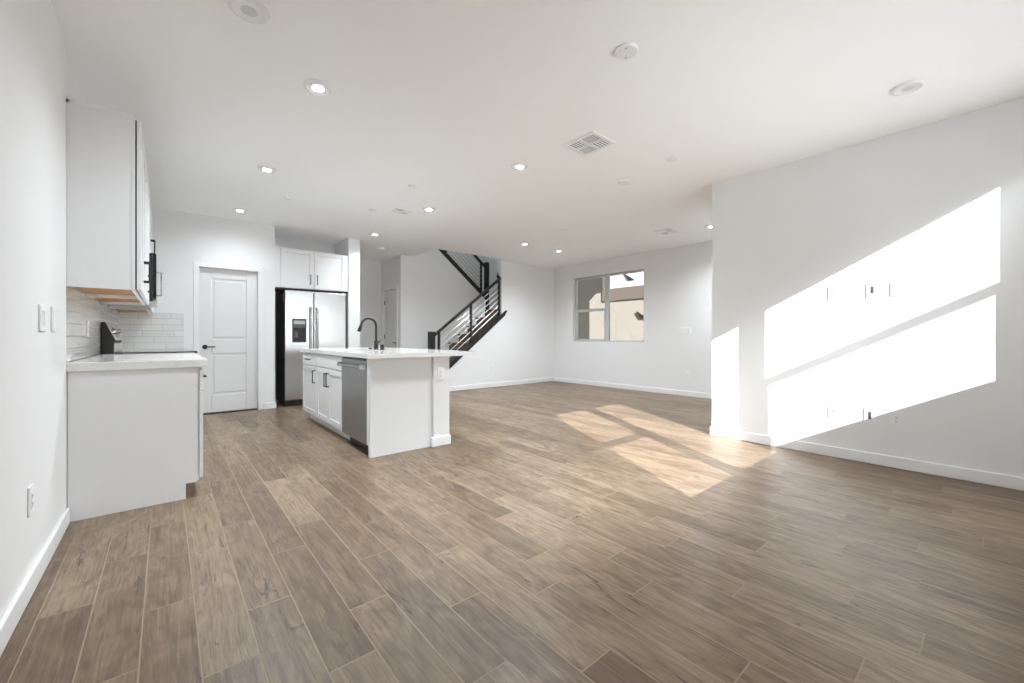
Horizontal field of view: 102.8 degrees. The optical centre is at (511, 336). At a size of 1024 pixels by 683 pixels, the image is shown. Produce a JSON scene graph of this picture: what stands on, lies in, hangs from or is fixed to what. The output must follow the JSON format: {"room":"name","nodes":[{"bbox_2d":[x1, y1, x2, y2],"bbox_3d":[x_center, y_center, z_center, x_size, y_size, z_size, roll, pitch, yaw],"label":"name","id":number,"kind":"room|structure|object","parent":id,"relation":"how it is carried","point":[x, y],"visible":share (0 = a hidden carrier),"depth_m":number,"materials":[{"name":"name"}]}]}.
{"room":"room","nodes":[
{"label":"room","id":0,"kind":"room"},
{"bbox_2d":[0,0,117,620],"bbox_3d":[-2.490,-0.300,2.111,0.200,2.740,7.760,0,0,-40],"label":"wall","id":1,"kind":"structure","parent":0,"point":[36,77],"depth_m":1.70,"materials":[{"name":"paint"}]},
{"bbox_2d":[27,483,33,517],"bbox_3d":[-2.019,0.685,1.717,0.009,0.122,0.076,0,0,-40],"label":"outlet","id":2,"kind":"object","parent":1,"relation":"attached to","point":[30,490],"visible":1,"depth_m":1.70,"materials":[{"name":"white plastic"}]},
{"bbox_2d":[31,491,33,508],"bbox_3d":[-2.017,0.685,1.719,0.002,0.066,0.033,0,0,-40],"label":"receptacle","id":3,"kind":"object","parent":2,"relation":"attached to","point":[32,492],"depth_m":1.72,"materials":[{"name":"white plastic"}]},
{"bbox_2d":[0,508,69,656],"bbox_3d":[-1.254,1.024,0.818,0.016,0.091,3.990,0,0,-40],"label":"baseboard","id":4,"kind":"structure","parent":1,"relation":"attached to","point":[9,621],"depth_m":1.66,"materials":[{"name":"paint"}]},
{"bbox_2d":[39,304,46,330],"bbox_3d":[-2.159,-0.087,1.883,0.010,0.122,0.122,0,0,-40],"label":"light switch","id":5,"kind":"object","parent":1,"relation":"attached to","point":[42,308],"visible":1,"depth_m":1.86,"materials":[{"name":"white plastic"}]},
{"bbox_2d":[51,307,55,330],"bbox_3d":[-2.308,-0.090,2.058,0.010,0.122,0.076,0,0,-40],"label":"light switch","id":6,"kind":"object","parent":1,"relation":"attached to","point":[53,309],"visible":1,"depth_m":2.05,"materials":[{"name":"white plastic"}]},
{"bbox_2d":[66,286,118,361],"bbox_3d":[-3.711,-0.076,3.690,0.010,0.451,3.548,0,0,-40],"label":"backsplash","id":7,"kind":"structure","parent":1,"relation":"attached to","point":[80,308],"depth_m":2.88,"materials":[{"name":"tile"}]},
{"bbox_2d":[87,320,88,336],"bbox_3d":[-3.132,-0.060,3.022,0.009,0.122,0.076,0,0,-40],"label":"outlet","id":8,"kind":"object","parent":7,"relation":"attached to","point":[87,320],"visible":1,"depth_m":2.99,"materials":[{"name":"white plastic"}]},
{"bbox_2d":[66,98,150,298],"bbox_3d":[-2.696,-0.831,2.770,0.371,1.078,0.826,0,0,-40],"label":"upper cabinet","id":9,"kind":"object","parent":1,"relation":"attached to","point":[106,161],"visible":0.92,"depth_m":2.46,"materials":[{"name":"white paint"}]},
{"bbox_2d":[93,167,152,304],"bbox_3d":[-3.225,-0.831,3.403,0.360,1.078,0.816,0,0,-40],"label":"upper cabinet","id":10,"kind":"object","parent":1,"relation":"attached to","point":[120,301],"visible":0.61,"depth_m":3.45,"materials":[{"name":"white paint"}]},
{"bbox_2d":[109,211,153,313],"bbox_3d":[-4.354,-0.831,4.737,0.360,1.078,1.111,0,0,-40],"label":"upper cabinet","id":11,"kind":"object","parent":1,"relation":"attached to","point":[122,309],"visible":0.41,"depth_m":4.72,"materials":[{"name":"white paint"}]},
{"bbox_2d":[107,253,162,307],"bbox_3d":[-3.720,-0.551,4.034,0.418,0.467,0.756,0,0,-40],"label":"microwave","id":12,"kind":"object","parent":1,"relation":"attached to","point":[153,296],"visible":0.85,"depth_m":3.85,"materials":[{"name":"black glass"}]},
{"bbox_2d":[149,193,154,253],"bbox_3d":[-3.742,-1.080,4.014,0.360,0.580,0.758,0,0,-40],"label":"upper cabinet","id":13,"kind":"object","parent":1,"relation":"attached to","point":[150,239],"visible":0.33,"depth_m":4.09,"materials":[{"name":"white paint"}]},
{"bbox_2d":[118,207,274,408],"bbox_3d":[-4.470,-0.300,5.898,1.707,2.740,0.780,0,0,-40],"label":"wall","id":14,"kind":"structure","parent":0,"point":[181,239],"depth_m":5.62,"materials":[{"name":"paint"}]},
{"bbox_2d":[119,313,183,348],"bbox_3d":[-4.618,-0.083,5.254,0.625,0.464,0.010,0,0,-40],"label":"backsplash","id":15,"kind":"structure","parent":14,"relation":"attached to","point":[156,330],"depth_m":5.25,"materials":[{"name":"tile"}]},
{"bbox_2d":[199,267,256,412],"bbox_3d":[-4.026,0.048,5.824,0.682,2.008,0.087,0,0,-40],"label":"door","id":16,"kind":"structure","parent":14,"relation":"in","point":[227,298],"depth_m":5.82,"materials":[{"name":"paint"}]},
{"bbox_2d":[193,261,262,409],"bbox_3d":[-4.023,0.023,5.822,0.814,2.092,0.114,0,0,-40],"label":"trim","id":17,"kind":"structure","parent":14,"relation":"attached to","point":[196,264],"depth_m":5.99,"materials":[{"name":"paint"}]},
{"bbox_2d":[203,408,257,414],"bbox_3d":[-4.034,1.064,5.835,0.690,0.012,0.080,0,0,-40],"label":"trim","id":18,"kind":"structure","parent":14,"relation":"attached to","point":[252,408],"depth_m":5.80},
{"bbox_2d":[264,402,275,408],"bbox_3d":[-3.628,1.024,6.123,0.163,0.091,0.066,0,0,-40],"label":"baseboard","id":19,"kind":"structure","parent":14,"relation":"attached to","point":[270,405],"depth_m":6.10,"materials":[{"name":"paint"}]},
{"bbox_2d":[275,236,335,401],"bbox_3d":[-3.625,-0.300,7.059,1.083,2.740,0.100,0,0,-40],"label":"wall","id":20,"kind":"structure","parent":0,"point":[284,242],"depth_m":6.98,"materials":[{"name":"paint"}]},
{"bbox_2d":[275,247,347,293],"bbox_3d":[-3.359,-1.048,6.745,1.079,0.635,0.706,0,0,-40],"label":"upper cabinet","id":21,"kind":"object","parent":20,"relation":"attached to","point":[295,269],"visible":0.98,"depth_m":6.47,"materials":[{"name":"white paint"}]},
{"bbox_2d":[336,237,359,347],"bbox_3d":[-3.274,-0.300,7.631,0.192,2.740,1.880,0,0,-40],"label":"wall","id":22,"kind":"structure","parent":0,"point":[350,247],"depth_m":6.92,"materials":[{"name":"paint"}]},
{"bbox_2d":[360,259,380,346],"bbox_3d":[-3.305,-0.300,8.771,1.233,2.740,0.100,0,0,-40],"label":"wall","id":23,"kind":"structure","parent":0,"point":[370,271],"depth_m":8.90,"materials":[{"name":"paint"}]},
{"bbox_2d":[381,255,404,347],"bbox_3d":[-2.539,-0.300,8.712,0.100,2.740,0.980,0,0,-40],"label":"wall","id":24,"kind":"structure","parent":0,"point":[392,269],"depth_m":8.38,"materials":[{"name":"paint"}]},
{"bbox_2d":[384,289,395,347],"bbox_3d":[-2.587,0.023,8.724,0.087,2.058,0.672,0,0,-40],"label":"door","id":25,"kind":"structure","parent":24,"relation":"in","point":[390,296],"depth_m":8.76,"materials":[{"name":"paint"}]},
{"bbox_2d":[382,285,397,347],"bbox_3d":[-2.567,-0.002,8.734,0.114,2.142,0.794,0,0,-40],"label":"trim","id":26,"kind":"structure","parent":24,"relation":"attached to","point":[394,286],"depth_m":8.86,"materials":[{"name":"paint"}]},
{"bbox_2d":[432,356,448,437],"bbox_3d":[-1.441,0.630,4.918,0.176,0.879,2.310,0,0,-40],"label":"wall","id":27,"kind":"structure","parent":0,"point":[440,388],"depth_m":4.03,"materials":[{"name":"paint"}]},
{"bbox_2d":[430,434,450,446],"bbox_3d":[-1.441,1.024,4.910,0.212,0.091,2.322,0,0,-40],"label":"baseboard","id":28,"kind":"structure","parent":27,"relation":"attached to","point":[442,440],"depth_m":4.01,"materials":[{"name":"paint"}]},
{"bbox_2d":[437,368,443,379],"bbox_3d":[-0.700,0.363,4.025,0.076,0.122,0.009,0,0,-40],"label":"outlet","id":29,"kind":"object","parent":27,"relation":"attached to","point":[440,371],"visible":1,"depth_m":4.02,"materials":[{"name":"white plastic"}]},
{"bbox_2d":[405,249,485,349],"bbox_3d":[-1.438,-0.736,9.067,2.040,3.613,0.100,0,0,-40],"label":"wall","id":30,"kind":"structure","parent":0,"point":[436,291],"depth_m":8.82,"materials":[{"name":"paint"}]},
{"bbox_2d":[447,251,487,290],"bbox_3d":[-1.826,-1.630,10.245,3.250,5.400,0.100,0,0,-40],"label":"wall","id":31,"kind":"structure","parent":0,"point":[483,259],"depth_m":10.82,"materials":[{"name":"paint"}]},
{"bbox_2d":[488,257,501,309],"bbox_3d":[0.011,-1.630,10.490,0.130,5.400,1.900,0,0,-40],"label":"wall","id":32,"kind":"structure","parent":0,"point":[493,262],"depth_m":10.99,"materials":[{"name":"paint"}]},
{"bbox_2d":[449,260,553,386],"bbox_3d":[-0.291,-0.300,8.911,3.330,2.740,0.120,0,0,-40],"label":"wall","id":33,"kind":"structure","parent":0,"point":[520,346],"depth_m":9.18,"materials":[{"name":"paint"}]},
{"bbox_2d":[449,377,553,390],"bbox_3d":[-0.236,1.024,8.869,3.300,0.091,0.016,0,0,-40],"label":"baseboard","id":34,"kind":"structure","parent":33,"relation":"attached to","point":[497,384],"depth_m":8.81,"materials":[{"name":"paint"}]},
{"bbox_2d":[0,381,1023,682],"bbox_3d":[-0.137,1.130,5.386,8.050,0.120,9.800,0,0,-40],"label":"floor","id":35,"kind":"structure","parent":0,"point":[563,532],"depth_m":1.91,"materials":[{"name":"brown wood"}]},
{"bbox_2d":[66,367,206,521],"bbox_3d":[-2.544,0.636,2.832,0.681,0.866,0.719,0,0,-40],"label":"base cabinet","id":36,"kind":"object","parent":35,"relation":"on","point":[134,438],"visible":0.9,"depth_m":2.52,"materials":[{"name":"white paint"}]},
{"bbox_2d":[101,322,196,353],"bbox_3d":[-3.613,0.454,4.125,0.701,1.173,0.770,0,0,-40],"label":"range","id":37,"kind":"object","parent":35,"relation":"on","point":[111,339],"visible":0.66,"depth_m":3.69,"materials":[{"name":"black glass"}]},
{"bbox_2d":[114,349,196,353],"bbox_3d":[-3.588,0.152,4.147,0.591,0.024,0.770,0,0,-40],"label":"cooktop","id":38,"kind":"object","parent":37,"relation":"in","point":[118,351],"depth_m":3.95,"materials":[{"name":"black glass"}]},
{"bbox_2d":[276,290,345,405],"bbox_3d":[-3.315,0.173,6.759,0.908,1.786,0.743,0,0,-40],"label":"refrigerator","id":39,"kind":"object","parent":35,"relation":"on","point":[304,319],"visible":0.8,"depth_m":6.44,"materials":[{"name":"metal"}]},
{"bbox_2d":[303,352,323,425],"bbox_3d":[-2.303,0.630,5.284,0.661,0.878,0.628,0,0,-40],"label":"base cabinet","id":40,"kind":"object","parent":35,"relation":"on","point":[309,359],"visible":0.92,"depth_m":5.10,"materials":[{"name":"white paint"}]},
{"bbox_2d":[316,353,350,440],"bbox_3d":[-1.802,0.630,4.691,0.661,0.878,0.920,0,0,-40],"label":"base cabinet","id":41,"kind":"object","parent":35,"relation":"on","point":[328,374],"visible":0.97,"depth_m":4.46,"materials":[{"name":"white paint"}]},
{"bbox_2d":[300,347,476,358],"bbox_3d":[-1.586,0.170,4.830,1.130,0.040,2.438,0,0,-40],"label":"countertop","id":42,"kind":"structure","parent":41,"relation":"on","point":[358,352],"depth_m":4.19,"materials":[{"name":"white stone"}]},
{"bbox_2d":[357,317,379,349],"bbox_3d":[-1.695,-0.042,4.855,0.265,0.384,0.135,0,0,-12],"label":"faucet","id":43,"kind":"object","parent":42,"relation":"on","point":[376,341],"visible":1,"depth_m":4.88,"materials":[{"name":"black metal"}]},
{"bbox_2d":[337,357,367,449],"bbox_3d":[-1.288,0.628,4.076,0.670,0.860,0.688,0,0,-40],"label":"dishwasher","id":44,"kind":"object","parent":35,"relation":"on","point":[354,370],"visible":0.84,"depth_m":3.85,"materials":[{"name":"metal"}]},
{"bbox_2d":[368,357,431,457],"bbox_3d":[-1.029,0.630,3.816,0.613,0.878,0.041,0,0,-40],"label":"end panel","id":45,"kind":"object","parent":35,"relation":"on","point":[399,389],"visible":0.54,"depth_m":3.78,"materials":[{"name":"white paint"}]},
{"bbox_2d":[438,249,506,368],"bbox_3d":[-1.119,-0.635,9.439,2.948,3.408,2.039,0,0,-40],"label":"staircase","id":46,"kind":"structure","parent":35,"relation":"on","point":[495,319],"depth_m":8.93,"materials":[{"name":"black metal"}]},
{"bbox_2d":[428,272,500,357],"bbox_3d":[-0.874,-0.197,8.430,0.256,2.531,1.916,0,0,44],"label":"stair railing","id":47,"kind":"object","parent":46,"relation":"on","point":[431,335],"visible":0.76,"depth_m":8.37,"materials":[{"name":"black metal"}]},
{"bbox_2d":[445,250,488,309],"bbox_3d":[-1.126,-1.690,9.325,1.455,2.098,0.092,0,0,-40],"label":"stair railing","id":48,"kind":"object","parent":46,"relation":"on","point":[485,265],"visible":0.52,"depth_m":9.64,"materials":[{"name":"black metal"}]},
{"bbox_3d":[-4.240,0.636,4.836,0.680,0.866,1.109,0,0,-40],"label":"base cabinet","id":49,"kind":"object","parent":35,"relation":"on","visible":0},
{"bbox_2d":[123,348,186,349],"bbox_3d":[-4.248,0.176,4.834,0.667,0.052,1.121,0,0,-40],"label":"countertop","id":50,"kind":"structure","parent":49,"relation":"on","point":[165,348],"depth_m":4.91,"materials":[{"name":"white stone"}]},
{"bbox_3d":[-3.076,0.636,3.461,0.680,0.866,0.923,0,0,-40],"label":"base cabinet","id":51,"kind":"object","parent":35,"relation":"on","visible":0},
{"bbox_2d":[66,352,206,371],"bbox_3d":[-2.847,0.176,3.179,0.667,0.052,1.652,0,0,-40],"label":"countertop","id":52,"kind":"structure","parent":51,"relation":"on","point":[131,361],"depth_m":2.64,"materials":[{"name":"white stone"}]},
{"bbox_2d":[51,0,1023,267],"bbox_3d":[-0.137,-1.820,5.386,8.050,0.300,9.800,0,0,-40],"label":"ceiling","id":53,"kind":"structure","parent":0,"point":[442,98],"depth_m":2.86,"materials":[{"name":"paint"}]},
{"bbox_2d":[232,208,247,212],"bbox_3d":[-3.577,-1.662,5.376,0.176,0.014,0.176,0,0,-40],"label":"recessed light","id":54,"kind":"object","parent":53,"relation":"in","point":[233,209],"visible":1,"depth_m":5.36,"materials":[{"name":"white plastic"}]},
{"bbox_2d":[227,0,270,23],"bbox_3d":[-1.339,-1.662,2.082,0.188,0.014,0.188,0,0,-40],"label":"recessed light","id":55,"kind":"object","parent":53,"relation":"in","point":[252,11],"visible":1,"depth_m":2.08,"materials":[{"name":"white plastic"}]},
{"bbox_2d":[240,5,257,16],"bbox_3d":[-1.339,-1.664,2.082,0.130,0.010,0.130,0,0,-40],"label":"diffuser","id":56,"kind":"object","parent":55,"relation":"attached to","point":[245,10],"depth_m":2.08,"materials":[{"name":"white plastic"}]},
{"bbox_2d":[257,165,276,172],"bbox_3d":[-2.436,-1.662,4.063,0.176,0.014,0.176,0,0,-40],"label":"recessed light","id":57,"kind":"object","parent":53,"relation":"in","point":[267,169],"visible":1,"depth_m":4.05,"materials":[{"name":"white plastic"}]},
{"bbox_2d":[303,79,331,95],"bbox_3d":[-1.296,-1.662,2.731,0.176,0.014,0.176,0,0,-40],"label":"recessed light","id":58,"kind":"object","parent":53,"relation":"in","point":[317,87],"visible":1,"depth_m":2.72,"materials":[{"name":"white plastic"}]},
{"bbox_2d":[312,85,323,91],"bbox_3d":[-1.296,-1.664,2.731,0.121,0.010,0.121,0,0,-40],"label":"diffuser","id":59,"kind":"object","parent":58,"relation":"attached to","point":[315,88],"depth_m":2.73,"materials":[{"name":"white plastic"}]},
{"bbox_2d":[391,208,412,214],"bbox_3d":[-1.461,-1.666,5.425,0.220,0.008,0.230,0,0,-40],"label":"ceiling vent","id":60,"kind":"object","parent":53,"relation":"in","point":[402,211],"visible":1,"depth_m":5.42,"materials":[{"name":"white plastic"}]},
{"bbox_2d":[408,184,417,188],"bbox_3d":[-1.095,-1.663,4.521,0.100,0.014,0.100,0,0,-40],"label":"sprinkler cover","id":61,"kind":"object","parent":53,"relation":"attached to","point":[413,186],"visible":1,"depth_m":4.50,"materials":[{"name":"white plastic"}]},
{"bbox_2d":[422,207,435,211],"bbox_3d":[-1.083,-1.662,5.334,0.176,0.014,0.176,0,0,-40],"label":"recessed light","id":62,"kind":"object","parent":53,"relation":"in","point":[428,209],"visible":1,"depth_m":5.32,"materials":[{"name":"white plastic"}]},
{"bbox_2d":[511,162,528,170],"bbox_3d":[0.078,-1.662,3.993,0.176,0.014,0.176,0,0,-40],"label":"recessed light","id":63,"kind":"object","parent":53,"relation":"in","point":[519,166],"visible":1,"depth_m":3.98,"materials":[{"name":"white plastic"}]},
{"bbox_2d":[563,131,615,155],"bbox_3d":[0.667,-1.666,3.535,0.305,0.008,0.335,0,0,-40],"label":"ceiling vent","id":64,"kind":"object","parent":53,"relation":"in","point":[592,142],"visible":1,"depth_m":3.53,"materials":[{"name":"white plastic"}]},
{"bbox_2d":[618,180,629,184],"bbox_3d":[1.207,-1.663,4.404,0.130,0.014,0.130,0,0,-40],"label":"cover plate","id":65,"kind":"object","parent":53,"relation":"attached to","point":[622,182],"visible":1,"depth_m":4.39,"materials":[{"name":"white plastic"}]},
{"bbox_2d":[614,43,637,59],"bbox_3d":[0.665,-1.663,2.387,0.136,0.014,0.136,0,0,-40],"label":"cover plate","id":66,"kind":"object","parent":53,"relation":"attached to","point":[625,51],"visible":1,"depth_m":2.37,"materials":[{"name":"white plastic"}]},
{"bbox_2d":[655,228,679,234],"bbox_3d":[2.447,-1.666,6.473,0.300,0.008,0.280,0,0,-40],"label":"ceiling vent","id":67,"kind":"object","parent":53,"relation":"in","point":[665,231],"visible":1,"depth_m":6.46,"materials":[{"name":"white plastic"}]},
{"bbox_2d":[667,157,676,161],"bbox_3d":[1.501,-1.663,3.836,0.090,0.014,0.090,0,0,-40],"label":"sprinkler cover","id":68,"kind":"object","parent":53,"relation":"attached to","point":[671,159],"visible":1,"depth_m":3.82,"materials":[{"name":"white plastic"}]},
{"bbox_2d":[890,79,926,95],"bbox_3d":[2.645,-1.662,2.730,0.180,0.014,0.180,0,0,-40],"label":"recessed light","id":69,"kind":"object","parent":53,"relation":"in","point":[907,87],"visible":1,"depth_m":2.72,"materials":[{"name":"white plastic"}]},
{"bbox_2d":[901,85,915,91],"bbox_3d":[2.645,-1.664,2.730,0.124,0.010,0.124,0,0,-40],"label":"diffuser","id":70,"kind":"object","parent":69,"relation":"attached to","point":[904,88],"depth_m":2.73,"materials":[{"name":"white plastic"}]},
{"bbox_2d":[554,240,711,393],"bbox_3d":[2.630,-0.300,8.154,0.150,2.740,5.050,0,0,-40],"label":"wall","id":71,"kind":"structure","parent":0,"point":[677,280],"depth_m":7.86,"materials":[{"name":"paint"}]},
{"bbox_2d":[574,269,643,342],"bbox_3d":[2.054,-0.620,8.808,0.114,1.470,1.843,0,0,-40],"label":"window","id":72,"kind":"structure","parent":71,"relation":"in","point":[606,309],"depth_m":8.84,"materials":[{"name":"beige plastic"}]},
{"bbox_2d":[554,377,711,398],"bbox_3d":[2.605,1.024,8.055,0.016,0.091,4.898,0,0,-40],"label":"baseboard","id":73,"kind":"structure","parent":71,"relation":"attached to","point":[603,384],"depth_m":8.12,"materials":[{"name":"paint"}]},
{"bbox_2d":[679,327,690,333],"bbox_3d":[3.143,-0.118,7.423,0.010,0.110,0.206,0,0,-40],"label":"light switch","id":74,"kind":"object","parent":71,"relation":"attached to","point":[686,330],"visible":1,"depth_m":7.41,"materials":[{"name":"white plastic"}]},
{"bbox_2d":[712,97,1023,477],"bbox_3d":[3.101,-0.300,3.503,0.150,2.740,2.660,0,0,-40],"label":"wall","id":75,"kind":"structure","parent":0,"point":[936,208],"depth_m":3.38,"materials":[{"name":"paint"}]},
{"bbox_2d":[828,286,838,299],"bbox_3d":[2.868,-0.393,3.650,0.016,0.122,0.076,0,0,-40],"label":"wall jack","id":76,"kind":"object","parent":75,"relation":"attached to","point":[833,291],"visible":1,"depth_m":3.65,"materials":[{"name":"white plastic"}]},
{"bbox_2d":[829,404,838,418],"bbox_3d":[2.870,0.666,3.647,0.016,0.122,0.076,0,0,-40],"label":"wall jack","id":77,"kind":"object","parent":75,"relation":"attached to","point":[833,409],"visible":1,"depth_m":3.64,"materials":[{"name":"white plastic"}]},
{"bbox_2d":[710,426,1023,490],"bbox_3d":[3.058,1.024,3.542,0.166,0.091,2.576,0,0,-40],"label":"baseboard","id":78,"kind":"structure","parent":75,"relation":"attached to","point":[989,478],"depth_m":3.38,"materials":[{"name":"paint"}]},
{"bbox_2d":[864,408,875,422],"bbox_3d":[3.031,0.665,3.463,0.008,0.122,0.076,0,0,-40],"label":"wall plate","id":79,"kind":"object","parent":75,"relation":"attached to","point":[869,413],"visible":1,"depth_m":3.46,"materials":[{"name":"white plastic"}]},
{"bbox_2d":[866,282,877,296],"bbox_3d":[3.041,-0.397,3.451,0.008,0.122,0.076,0,0,-40],"label":"wall plate","id":80,"kind":"object","parent":75,"relation":"attached to","point":[871,288],"visible":1,"depth_m":3.45,"materials":[{"name":"white plastic"}]},
{"bbox_2d":[890,411,902,427],"bbox_3d":[3.137,0.672,3.336,0.009,0.122,0.076,0,0,-40],"label":"outlet","id":81,"kind":"object","parent":75,"relation":"attached to","point":[896,418],"visible":1,"depth_m":3.33,"materials":[{"name":"white plastic"}]},
{"bbox_2d":[894,415,898,423],"bbox_3d":[3.135,0.672,3.334,0.002,0.066,0.033,0,0,-40],"label":"receptacle","id":82,"kind":"object","parent":81,"relation":"attached to","point":[896,417],"depth_m":3.33,"materials":[{"name":"white plastic"}]},
{"bbox_2d":[891,281,902,295],"bbox_3d":[3.139,-0.395,3.334,0.009,0.122,0.076,0,0,-40],"label":"outlet","id":83,"kind":"object","parent":75,"relation":"attached to","point":[896,286],"visible":1,"depth_m":3.33,"materials":[{"name":"white plastic"}]},
{"bbox_2d":[894,284,899,292],"bbox_3d":[3.137,-0.395,3.332,0.002,0.066,0.033,0,0,-40],"label":"receptacle","id":84,"kind":"object","parent":83,"relation":"attached to","point":[896,286],"depth_m":3.33,"materials":[{"name":"white plastic"}]},
{"label":"outside","id":85,"kind":"structure","parent":0,"visible":0},
{"bbox_3d":[6.331,1.270,10.599,8.640,0.200,36.000,0,0,-40],"label":"yard","id":86,"kind":"structure","parent":85,"visible":0},
{"bbox_2d":[578,272,643,339],"bbox_3d":[3.578,-2.280,16.785,5.650,6.900,15.800,0,0,-40],"label":"neighbor house","id":87,"kind":"structure","parent":86,"relation":"on","point":[626,290],"depth_m":13.31,"materials":[{"name":"beige paint"}]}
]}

